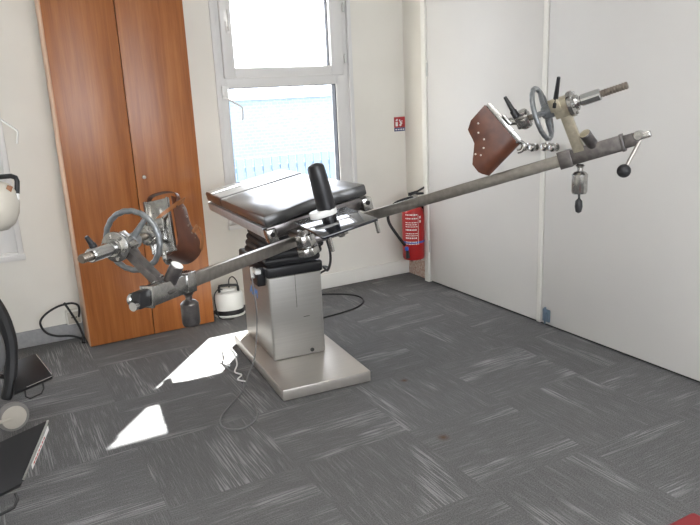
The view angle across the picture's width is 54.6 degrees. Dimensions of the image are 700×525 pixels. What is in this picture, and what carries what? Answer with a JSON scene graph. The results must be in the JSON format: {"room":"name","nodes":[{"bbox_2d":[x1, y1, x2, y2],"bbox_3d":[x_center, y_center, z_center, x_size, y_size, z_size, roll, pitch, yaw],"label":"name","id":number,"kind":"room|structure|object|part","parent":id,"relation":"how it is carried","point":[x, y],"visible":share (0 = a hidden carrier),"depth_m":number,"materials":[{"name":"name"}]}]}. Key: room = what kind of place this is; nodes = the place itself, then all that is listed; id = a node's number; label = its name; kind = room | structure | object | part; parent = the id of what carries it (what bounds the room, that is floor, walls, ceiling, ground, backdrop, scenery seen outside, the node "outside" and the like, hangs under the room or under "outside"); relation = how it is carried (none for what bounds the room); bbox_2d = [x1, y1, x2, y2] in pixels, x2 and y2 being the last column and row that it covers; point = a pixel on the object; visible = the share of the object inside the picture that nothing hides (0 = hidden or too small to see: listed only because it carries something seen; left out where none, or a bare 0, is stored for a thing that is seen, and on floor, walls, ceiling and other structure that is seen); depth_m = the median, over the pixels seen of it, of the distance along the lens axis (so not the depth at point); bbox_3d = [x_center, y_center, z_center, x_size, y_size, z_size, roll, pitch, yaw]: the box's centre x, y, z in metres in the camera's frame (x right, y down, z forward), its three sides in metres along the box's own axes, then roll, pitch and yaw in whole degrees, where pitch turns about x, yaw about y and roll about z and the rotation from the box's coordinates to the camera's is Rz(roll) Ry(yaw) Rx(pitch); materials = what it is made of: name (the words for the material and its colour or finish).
{"room":"medical treatment room","nodes":[
{"label":"medical treatment room","id":0,"kind":"room"},
{"bbox_2d":[0,0,406,332],"bbox_3d":[-1.628,-0.855,4.022,4.990,2.600,0.250,-10,16,-27],"label":"wall","id":1,"kind":"structure","parent":0,"point":[33,286],"depth_m":4.17,"materials":[{"name":"paint"}]},
{"bbox_2d":[0,115,25,262],"bbox_3d":[-2.321,-0.792,3.492,1.062,1.745,0.196,-10,16,-27],"label":"window","id":2,"kind":"structure","parent":1,"relation":"in","point":[11,246],"depth_m":3.86,"materials":[{"name":"white plastic"}]},
{"bbox_3d":[-1.871,-0.733,3.674,0.124,0.181,0.054,0,15,12],"label":"crank handle","id":3,"kind":"part","parent":2,"relation":"part of","materials":[{"name":"white plastic"}]},
{"bbox_3d":[-2.323,0.038,3.709,0.995,0.032,0.090,-10,16,-27],"label":"sill","id":4,"kind":"part","parent":2,"relation":"part of","materials":[{"name":"white plastic"}]},
{"bbox_2d":[65,308,81,324],"bbox_3d":[-1.671,0.326,4.095,0.084,0.087,0.050,-10,16,-27],"label":"wall socket","id":5,"kind":"object","parent":1,"relation":"attached to","point":[69,318],"visible":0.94,"depth_m":4.07,"materials":[{"name":"white plastic"}]},
{"bbox_3d":[-1.660,0.330,4.077,0.068,0.071,0.004,-10,16,-27],"label":"plate","id":6,"kind":"part","parent":5,"relation":"part of","materials":[{"name":"beige plastic"}]},
{"bbox_2d":[16,259,408,348],"bbox_3d":[-1.508,0.378,4.219,4.490,0.105,0.016,-10,16,-27],"label":"baseboard","id":7,"kind":"structure","parent":1,"relation":"attached to","point":[351,276],"depth_m":4.92,"materials":[{"name":"white paint"}]},
{"bbox_2d":[208,0,360,229],"bbox_3d":[-0.407,-1.138,4.489,0.995,1.745,0.195,-10,16,-27],"label":"window","id":8,"kind":"structure","parent":1,"relation":"in","point":[338,71],"depth_m":4.53,"materials":[{"name":"white plastic"}]},
{"bbox_3d":[-0.753,-1.487,4.182,0.028,0.135,0.046,-10,16,-27],"label":"handle","id":9,"kind":"part","parent":8,"relation":"part of","materials":[{"name":"white plastic"}]},
{"bbox_3d":[-0.736,-0.976,4.271,0.130,0.160,0.024,0,15,10],"label":"crank handle","id":10,"kind":"part","parent":8,"relation":"part of","materials":[{"name":"white plastic"}]},
{"bbox_3d":[-0.447,-1.581,4.402,0.855,0.720,0.072,-10,16,-27],"label":"sash","id":11,"kind":"part","parent":8,"relation":"part of","materials":[{"name":"white plastic"}]},
{"bbox_3d":[-0.379,-0.314,4.722,0.995,0.032,0.090,-10,16,-27],"label":"sill","id":12,"kind":"part","parent":8,"relation":"part of","materials":[{"name":"white plastic"}]},
{"bbox_2d":[394,117,404,131],"bbox_3d":[0.363,-1.014,4.957,0.093,0.102,0.005,-10,16,-27],"label":"fire sign","id":13,"kind":"object","parent":1,"relation":"attached to","point":[398,121],"visible":1,"depth_m":4.96,"materials":[{"name":"red plastic"}]},
{"bbox_3d":[0.365,-0.977,4.967,0.093,0.025,0.004,-10,16,-27],"label":"navy panel","id":14,"kind":"part","parent":13,"relation":"part of","materials":[{"name":"blue"}]},
{"bbox_2d":[0,272,699,524],"bbox_3d":[-0.023,1.132,1.631,4.990,0.200,6.663,-10,16,-27],"label":"floor","id":15,"kind":"structure","parent":0,"point":[471,410],"depth_m":2.85,"materials":[{"name":"carpet"}]},
{"bbox_2d":[0,174,19,230],"bbox_3d":[-1.634,0.128,2.951,0.241,1.232,1.590,-13,18,-35],"label":"lamp","id":16,"kind":"object","parent":15,"relation":"on","point":[9,196],"visible":1,"depth_m":2.27,"materials":[{"name":"beige plastic"}]},
{"bbox_3d":[-1.217,-0.265,2.309,0.190,0.069,0.028,-1,15,7],"label":"bent arm","id":17,"kind":"part","parent":16,"relation":"part of","materials":[{"name":"black plastic"}]},
{"bbox_2d":[0,299,52,515],"bbox_3d":[-1.696,0.412,2.511,1.109,0.908,1.529,-10,16,-27],"label":"exercise machine","id":18,"kind":"object","parent":15,"relation":"on","point":[17,452],"visible":1,"depth_m":2.98,"materials":[{"name":"black plastic"}]},
{"bbox_2d":[39,302,85,342],"bbox_3d":[-1.699,0.366,3.990,0.235,0.257,0.115,-10,16,-27],"label":"cable","id":19,"kind":"object","parent":15,"relation":"on","point":[83,340],"visible":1,"depth_m":4.00,"materials":[{"name":"black rubber"}]},
{"bbox_2d":[34,0,213,346],"bbox_3d":[-1.294,-0.695,3.942,0.749,2.300,0.237,-10,16,-27],"label":"wardrobe","id":20,"kind":"object","parent":15,"relation":"on","point":[117,74],"visible":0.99,"depth_m":3.82,"materials":[{"name":"brown wood"}]},
{"bbox_3d":[-1.409,-0.648,3.768,0.368,2.294,0.019,-10,16,-27],"label":"door","id":21,"kind":"part","parent":20,"relation":"part of","materials":[{"name":"brown wood"}]},
{"bbox_3d":[-1.081,-0.707,3.939,0.374,2.294,0.019,-10,16,-27],"label":"door","id":22,"kind":"part","parent":20,"relation":"part of","materials":[{"name":"brown wood"}]},
{"bbox_2d":[214,276,244,319],"bbox_3d":[-0.792,0.228,4.391,0.220,0.246,0.183,-10,16,-27],"label":"vacuum cleaner","id":23,"kind":"object","parent":15,"relation":"on","point":[228,302],"visible":1,"depth_m":4.37,"materials":[{"name":"white plastic"}]},
{"bbox_3d":[-0.786,0.168,4.383,0.139,0.067,0.018,-7,15,-16],"label":"handle","id":24,"kind":"part","parent":23,"relation":"part of","materials":[{"name":"black plastic"}]},
{"bbox_2d":[78,76,651,429],"bbox_3d":[-0.276,-0.099,3.256,1.793,1.417,2.643,-8,15,-19],"label":"table","id":25,"kind":"object","parent":15,"relation":"on","point":[287,217],"visible":1,"depth_m":2.62,"materials":[{"name":"silver metal"}]},
{"bbox_3d":[-0.691,-0.052,1.812,0.033,0.046,0.021,-10,16,-27],"label":"clamp lever","id":26,"kind":"part","parent":25,"relation":"part of","materials":[{"name":"black plastic"}]},
{"bbox_3d":[-0.654,-0.046,1.901,0.025,0.029,0.315,1,15,16],"label":"threaded rod","id":27,"kind":"part","parent":25,"relation":"part of","materials":[{"name":"silver metal"}]},
{"bbox_3d":[-0.594,-0.108,2.083,0.045,0.055,0.055,-1,14,6],"label":"boot stem","id":28,"kind":"part","parent":25,"relation":"part of","materials":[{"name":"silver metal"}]},
{"bbox_3d":[-0.590,-0.114,2.111,0.106,0.177,0.073,-1,15,8],"label":"boot plate","id":29,"kind":"part","parent":25,"relation":"part of","materials":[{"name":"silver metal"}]},
{"bbox_2d":[143,191,203,263],"bbox_3d":[-0.558,-0.106,2.182,0.195,0.253,0.184,-10,16,-27],"label":"support","id":30,"kind":"object","parent":25,"relation":"on","point":[188,248],"depth_m":2.12,"materials":[{"name":"brown leather"}]},
{"bbox_3d":[-0.602,0.528,3.529,0.057,0.068,0.366,-9,16,-23],"label":"foot switch cord","id":31,"kind":"part","parent":25,"relation":"part of","materials":[{"name":"white plastic"}]},
{"bbox_3d":[-0.583,-0.226,3.430,0.031,0.102,1.284,-8,15,-21],"label":"rail","id":32,"kind":"part","parent":25,"relation":"part of","materials":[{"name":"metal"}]},
{"bbox_3d":[-0.361,-0.008,2.337,0.020,0.124,1.155,2,15,19],"label":"traction arm","id":33,"kind":"part","parent":25,"relation":"part of","materials":[{"name":"metal"}]},
{"bbox_3d":[-0.282,0.500,3.615,0.455,0.060,0.865,-9,16,-23],"label":"plate","id":34,"kind":"part","parent":25,"relation":"part of","materials":[{"name":"silver metal"}]},
{"bbox_3d":[-0.174,-0.095,2.650,0.083,0.080,0.077,-4,14,-6],"label":"clamp knob","id":35,"kind":"part","parent":25,"relation":"part of","materials":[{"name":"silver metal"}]},
{"bbox_3d":[-0.163,-0.054,2.662,0.088,0.066,0.085,-4,14,-6],"label":"clamp knob","id":36,"kind":"part","parent":25,"relation":"part of","materials":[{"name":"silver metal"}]},
{"bbox_3d":[-0.368,-0.296,3.475,0.469,0.197,1.203,-9,16,-22],"label":"table frame","id":37,"kind":"part","parent":25,"relation":"part of","materials":[{"name":"metal"}]},
{"bbox_3d":[-0.106,-0.269,2.584,0.101,0.226,0.079,-10,16,-27],"label":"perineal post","id":38,"kind":"part","parent":25,"relation":"part of","materials":[{"name":"black plastic"}]},
{"bbox_3d":[-0.060,-0.156,2.580,0.217,0.064,0.400,-8,15,-18],"label":"post plate","id":39,"kind":"part","parent":25,"relation":"part of","materials":[{"name":"black"}]},
{"bbox_3d":[-0.038,-0.134,2.694,0.061,0.067,0.057,-4,14,-6],"label":"clamp knob","id":40,"kind":"part","parent":25,"relation":"part of","materials":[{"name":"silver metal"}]},
{"bbox_3d":[0.458,-0.287,2.565,1.131,0.386,0.020,6,17,30],"label":"traction arm","id":41,"kind":"part","parent":25,"relation":"part of","materials":[{"name":"metal"}]},
{"bbox_2d":[468,105,519,175],"bbox_3d":[0.509,-0.432,2.396,0.177,0.250,0.114,2,15,17],"label":"support","id":42,"kind":"object","parent":25,"relation":"on","point":[492,133],"depth_m":2.35,"materials":[{"name":"brown leather"}]},
{"bbox_3d":[0.537,-0.489,2.376,0.127,0.144,0.077,2,15,17],"label":"boot plate","id":43,"kind":"part","parent":25,"relation":"part of","materials":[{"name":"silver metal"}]},
{"bbox_3d":[0.563,-0.499,2.366,0.066,0.040,0.040,2,15,17],"label":"boot stem","id":44,"kind":"part","parent":25,"relation":"part of","materials":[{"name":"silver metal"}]},
{"bbox_3d":[0.556,-0.532,2.328,0.057,0.080,0.024,4,16,24],"label":"clamp lever","id":45,"kind":"part","parent":25,"relation":"part of","materials":[{"name":"black plastic"}]},
{"bbox_3d":[0.678,-0.559,2.227,0.020,0.102,0.051,-3,14,0],"label":"clamp lever","id":46,"kind":"part","parent":25,"relation":"part of","materials":[{"name":"black plastic"}]},
{"bbox_3d":[0.745,-0.531,2.248,0.333,0.121,0.025,6,17,30],"label":"threaded rod","id":47,"kind":"part","parent":25,"relation":"part of","materials":[{"name":"silver metal"}]},
{"bbox_3d":[0.935,-0.360,2.236,0.070,0.117,0.012,-5,15,-8],"label":"ball lever","id":48,"kind":"part","parent":25,"relation":"part of","materials":[{"name":"metal"}]},
{"bbox_2d":[669,513,699,524],"bbox_3d":[0.684,0.837,1.284,0.383,0.480,0.383,-10,16,-27],"label":"stool","id":49,"kind":"object","parent":15,"relation":"on","point":[691,519],"visible":1,"depth_m":1.44,"materials":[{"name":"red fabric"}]},
{"bbox_2d":[402,0,424,260],"bbox_3d":[2.049,-0.573,2.258,0.250,2.600,6.413,-10,16,-27],"label":"wall","id":50,"kind":"structure","parent":0,"point":[410,9],"depth_m":4.84,"materials":[{"name":"paint"}]},
{"bbox_2d":[387,187,424,260],"bbox_3d":[0.407,-0.275,4.882,0.325,0.545,0.163,-10,16,-27],"label":"fire extinguisher","id":51,"kind":"object","parent":50,"relation":"attached to","point":[412,240],"visible":0.83,"depth_m":4.85,"materials":[{"name":"red metal"}]},
{"bbox_3d":[0.480,-0.514,4.843,0.130,0.071,0.029,-2,14,3],"label":"lever","id":52,"kind":"part","parent":51,"relation":"part of","materials":[{"name":"black plastic"}]},
{"bbox_2d":[409,260,424,277],"bbox_3d":[0.511,0.035,5.139,0.006,0.130,0.217,-10,16,-27],"label":"baseboard","id":53,"kind":"structure","parent":50,"relation":"attached to","point":[417,267],"depth_m":5.13,"materials":[{"name":"paint"}]},
{"bbox_2d":[420,0,431,281],"bbox_3d":[0.525,-1.122,4.672,0.042,2.600,0.050,-10,16,-27],"label":"trim","id":54,"kind":"structure","parent":50,"relation":"attached to","point":[423,30],"depth_m":4.71,"materials":[{"name":"white paint"}]},
{"bbox_2d":[426,0,543,319],"bbox_3d":[0.782,-1.014,4.173,0.079,2.586,1.089,-10,16,-27],"label":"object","id":55,"kind":"structure","parent":50,"relation":"in","point":[483,244],"depth_m":4.22,"materials":[{"name":"paint"}]},
{"bbox_3d":[1.028,-0.645,3.798,0.050,0.047,0.047,-10,16,-27],"label":"knob","id":56,"kind":"part","parent":55,"relation":"part of","materials":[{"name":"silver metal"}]},
{"bbox_2d":[536,0,549,321],"bbox_3d":[1.072,-0.904,3.704,0.035,2.590,0.030,-10,16,-27],"label":"trim","id":57,"kind":"structure","parent":50,"relation":"attached to","point":[546,2],"depth_m":3.81,"materials":[{"name":"white paint"}]},
{"bbox_2d":[540,0,699,380],"bbox_3d":[1.364,-0.775,3.140,0.079,2.586,1.258,-10,16,-27],"label":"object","id":58,"kind":"structure","parent":50,"relation":"in","point":[621,273],"depth_m":3.30,"materials":[{"name":"paint"}]},
{"bbox_3d":[1.072,-0.635,3.717,0.050,0.047,0.047,-10,16,-27],"label":"knob","id":59,"kind":"part","parent":58,"relation":"part of","materials":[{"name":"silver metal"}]},
{"bbox_3d":[1.101,-0.623,3.665,0.050,0.047,0.047,-10,16,-27],"label":"knob","id":60,"kind":"part","parent":58,"relation":"part of","materials":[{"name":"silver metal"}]},
{"bbox_2d":[432,281,699,381],"bbox_3d":[1.795,0.617,2.870,0.012,0.016,4.935,-10,16,-27],"label":"trim","id":61,"kind":"structure","parent":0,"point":[432,281],"depth_m":3.75,"materials":[{"name":"black"}]},
{"label":"outside","id":62,"kind":"structure","parent":0,"visible":0},
{"bbox_3d":[-5.536,0.448,17.354,30.000,0.200,25.200,-10,16,-27],"label":"ground","id":63,"kind":"structure","parent":62,"visible":0},
{"bbox_2d":[229,91,333,182],"bbox_3d":[-1.708,-0.797,12.315,13.700,4.370,3.200,-10,16,-27],"label":"building","id":64,"kind":"structure","parent":63,"relation":"on","point":[274,124],"depth_m":10.60,"materials":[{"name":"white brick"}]},
{"bbox_2d":[234,150,335,181],"bbox_3d":[-0.478,0.432,8.738,6.600,3.660,0.060,-10,16,-27],"label":"slatted fence","id":65,"kind":"object","parent":63,"relation":"on","point":[292,164],"visible":0.08,"depth_m":8.15,"materials":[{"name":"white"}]},
{"bbox_3d":[-0.494,0.188,8.684,6.600,2.960,0.040,-10,16,-27],"label":"rail","id":66,"kind":"part","parent":65,"relation":"part of","materials":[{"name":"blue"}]}
]}

